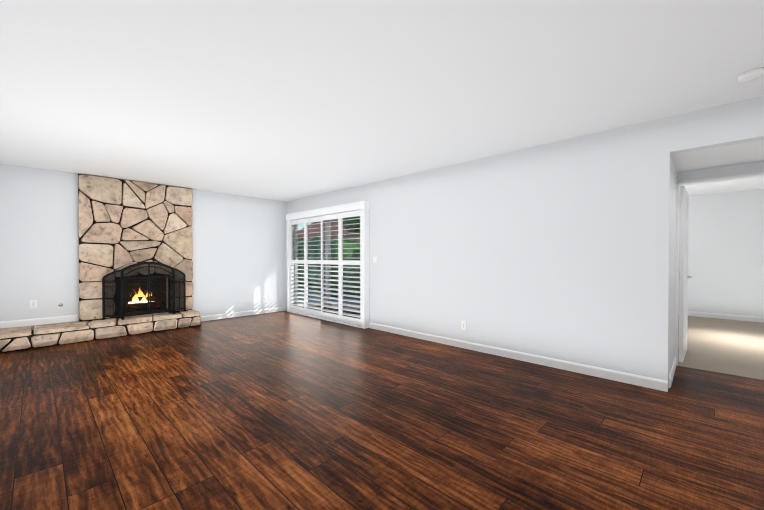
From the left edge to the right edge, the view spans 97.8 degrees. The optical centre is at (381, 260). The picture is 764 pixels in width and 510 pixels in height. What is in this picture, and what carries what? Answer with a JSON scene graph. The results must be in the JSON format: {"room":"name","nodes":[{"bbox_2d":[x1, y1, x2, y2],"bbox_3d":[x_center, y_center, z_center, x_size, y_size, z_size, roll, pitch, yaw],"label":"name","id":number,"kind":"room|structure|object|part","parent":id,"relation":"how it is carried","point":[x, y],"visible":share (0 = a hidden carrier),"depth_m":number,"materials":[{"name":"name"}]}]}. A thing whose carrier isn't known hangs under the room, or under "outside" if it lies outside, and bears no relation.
{"room":"living room","nodes":[
{"label":"living room","id":0,"kind":"room"},
{"bbox_2d":[0,164,286,329],"bbox_3d":[-3.717,-0.081,5.938,0.150,2.440,4.420,1,1,44],"label":"wall","id":1,"kind":"structure","parent":0,"point":[239,260],"depth_m":4.96,"materials":[{"name":"paint"}]},
{"bbox_2d":[30,300,36,308],"bbox_3d":[-4.863,0.612,4.646,0.008,0.116,0.072,1,1,44],"label":"outlet","id":2,"kind":"object","parent":1,"relation":"attached to","point":[33,303],"visible":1,"depth_m":4.64,"materials":[{"name":"white plastic"}]},
{"bbox_2d":[0,314,77,327],"bbox_3d":[-4.827,0.860,4.681,0.014,0.095,0.818,1,1,44],"label":"baseboard","id":3,"kind":"structure","parent":1,"relation":"attached to","point":[35,321],"depth_m":4.67,"materials":[{"name":"white paint"}]},
{"bbox_2d":[201,306,286,320],"bbox_3d":[-2.794,1.084,6.785,0.014,0.095,1.932,1,1,44],"label":"baseboard","id":4,"kind":"structure","parent":1,"relation":"attached to","point":[236,314],"depth_m":6.74,"materials":[{"name":"white paint"}]},
{"bbox_2d":[0,305,763,509],"bbox_3d":[-0.092,1.217,3.139,9.270,0.100,5.420,1,1,44],"label":"floor","id":5,"kind":"structure","parent":0,"point":[282,410],"depth_m":2.33,"materials":[{"name":"brown wood"}]},
{"bbox_2d":[0,174,200,352],"bbox_3d":[-4.245,-0.072,5.203,0.833,2.438,2.383,1,1,44],"label":"fireplace","id":6,"kind":"object","parent":5,"relation":"on","point":[135,250],"visible":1,"depth_m":5.25,"materials":[{"name":"beige stone"}]},
{"bbox_2d":[0,0,763,201],"bbox_3d":[-0.398,-1.319,2.798,9.270,0.100,4.540,1,1,44],"label":"ceiling","id":7,"kind":"structure","parent":0,"point":[285,100],"depth_m":2.34,"materials":[{"name":"paint"}]},
{"bbox_2d":[737,68,763,82],"bbox_3d":[2.500,-1.241,2.249,0.140,0.044,0.146,1,1,44],"label":"smoke detector","id":8,"kind":"object","parent":7,"relation":"attached to","point":[752,75],"visible":0.98,"depth_m":2.22,"materials":[{"name":"white plastic"}]},
{"bbox_2d":[287,96,763,387],"bbox_3d":[1.138,-0.065,4.399,9.270,2.440,0.120,1,1,44],"label":"wall","id":9,"kind":"structure","parent":0,"point":[559,250],"depth_m":3.65,"materials":[{"name":"paint"}]},
{"bbox_2d":[285,201,369,328],"bbox_3d":[-1.120,0.068,6.481,2.526,2.132,0.240,1,1,44],"label":"window","id":10,"kind":"structure","parent":9,"relation":"in","point":[364,206],"depth_m":6.38,"materials":[{"name":"white paint"}]},
{"bbox_3d":[-1.058,0.099,6.546,2.406,2.068,0.060,1,1,44],"label":"slider frame","id":11,"kind":"part","parent":10,"relation":"part of","materials":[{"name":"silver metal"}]},
{"bbox_2d":[290,210,361,325],"bbox_3d":[-1.158,0.119,6.442,2.360,1.960,0.138,1,1,44],"label":"window shutters","id":12,"kind":"object","parent":10,"relation":"attached to","point":[340,262],"visible":0.96,"depth_m":6.26,"materials":[{"name":"white paint"}]},
{"bbox_3d":[-1.058,0.104,6.546,2.316,1.988,0.006,1,1,44],"label":"glass","id":13,"kind":"part","parent":10,"relation":"part of","materials":[{"name":"clear glass"}]},
{"bbox_2d":[461,321,465,329],"bbox_3d":[1.075,0.855,4.378,0.072,0.116,0.008,1,1,44],"label":"outlet","id":14,"kind":"object","parent":9,"relation":"attached to","point":[463,325],"visible":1,"depth_m":4.38,"materials":[{"name":"white plastic"}]},
{"bbox_2d":[369,322,667,391],"bbox_3d":[1.160,1.108,4.295,3.839,0.095,0.014,1,1,44],"label":"baseboard","id":15,"kind":"structure","parent":9,"relation":"attached to","point":[642,381],"depth_m":3.70,"materials":[{"name":"white paint"}]},
{"bbox_2d":[669,157,675,374],"bbox_3d":[2.891,-0.055,3.399,0.120,2.440,0.880,1,1,44],"label":"wall","id":16,"kind":"structure","parent":0,"point":[672,264],"depth_m":3.16,"materials":[{"name":"paint"}]},
{"bbox_2d":[669,357,675,387],"bbox_3d":[2.940,1.118,3.363,0.014,0.095,0.880,1,1,44],"label":"baseboard","id":17,"kind":"structure","parent":16,"relation":"attached to","point":[672,372],"depth_m":3.24,"materials":[{"name":"white paint"}]},
{"bbox_2d":[671,140,763,171],"bbox_3d":[3.515,-1.010,2.869,1.500,0.100,1.000,1,1,44],"label":"ceiling","id":18,"kind":"structure","parent":0,"point":[746,152],"depth_m":3.08,"materials":[{"name":"paint"}]},
{"bbox_2d":[676,161,763,181],"bbox_3d":[4.144,-0.050,2.882,3.800,2.440,0.120,1,1,44],"label":"wall","id":19,"kind":"structure","parent":0,"point":[736,169],"depth_m":3.42,"materials":[{"name":"paint"}]},
{"bbox_2d":[679,186,688,362],"bbox_3d":[3.622,0.154,3.994,0.723,1.986,0.042,-1,1,-44],"label":"door leaf","id":20,"kind":"structure","parent":19,"relation":"in","point":[683,270],"depth_m":3.76,"materials":[{"name":"white paint"}]},
{"bbox_2d":[675,172,763,365],"bbox_3d":[3.559,0.137,3.447,0.885,2.055,0.148,1,1,44],"label":"door frame","id":21,"kind":"structure","parent":19,"relation":"attached to","point":[742,176],"depth_m":3.65,"materials":[{"name":"white paint"}]},
{"bbox_2d":[678,316,763,379],"bbox_3d":[5.639,1.202,4.440,3.800,0.104,4.420,1,1,44],"label":"floor carpet","id":22,"kind":"object","parent":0,"point":[729,347],"depth_m":4.40,"materials":[{"name":"beige carpet"}]},
{"bbox_2d":[679,189,763,316],"bbox_3d":[7.134,-0.081,5.972,3.800,2.440,0.120,1,1,44],"label":"wall","id":23,"kind":"structure","parent":0,"point":[726,250],"depth_m":6.39,"materials":[{"name":"paint"}]},
{"bbox_2d":[688,311,763,322],"bbox_3d":[7.087,1.089,5.936,3.800,0.100,0.014,1,1,44],"label":"baseboard","id":24,"kind":"structure","parent":23,"relation":"attached to","point":[728,316],"depth_m":6.38,"materials":[{"name":"white paint"}]},
{"bbox_2d":[680,176,763,195],"bbox_3d":[5.639,-1.300,4.415,3.800,0.030,4.420,1,1,44],"label":"ceiling","id":25,"kind":"structure","parent":0,"point":[745,184],"depth_m":5.86,"materials":[{"name":"paint"}]},
{"label":"outside","id":26,"kind":"structure","parent":0,"visible":0},
{"bbox_2d":[298,291,359,309],"bbox_3d":[-0.316,1.018,26.688,35.900,0.130,29.880,1,1,44],"label":"ground","id":27,"kind":"structure","parent":26,"point":[348,302],"depth_m":9.12,"materials":[{"name":"grey concrete"}]},
{"bbox_2d":[298,283,359,298],"bbox_3d":[0.546,0.937,27.578,35.900,0.015,27.400,1,1,44],"label":"lawn","id":28,"kind":"structure","parent":27,"relation":"on","point":[310,288],"depth_m":12.74,"materials":[{"name":"green plant"}]},
{"bbox_2d":[298,237,359,296],"bbox_3d":[-1.468,0.234,12.379,3.032,2.618,9.724,0,1,-28],"label":"hedge","id":29,"kind":"object","parent":28,"relation":"on","point":[318,246],"depth_m":11.01,"materials":[{"name":"green plant"}]},
{"bbox_2d":[298,234,359,243],"bbox_3d":[1.881,-0.352,21.682,18.000,2.730,6.000,1,1,44],"label":"wall","id":30,"kind":"structure","parent":28,"relation":"on","point":[345,237],"depth_m":21.61,"materials":[{"name":"beige paint"}]},
{"bbox_2d":[297,219,354,237],"bbox_3d":[1.881,-2.642,21.660,19.200,1.950,7.200,1,1,44],"label":"house roof","id":31,"kind":"structure","parent":30,"relation":"on","point":[300,232],"depth_m":24.38,"materials":[{"name":"tile"}]},
{"bbox_2d":[343,216,359,234],"bbox_3d":[-0.031,-1.514,13.366,4.451,5.235,3.707,1,1,44],"label":"tree","id":32,"kind":"object","parent":28,"relation":"on","point":[350,222],"depth_m":13.02,"materials":[{"name":"green plant"}]}
]}

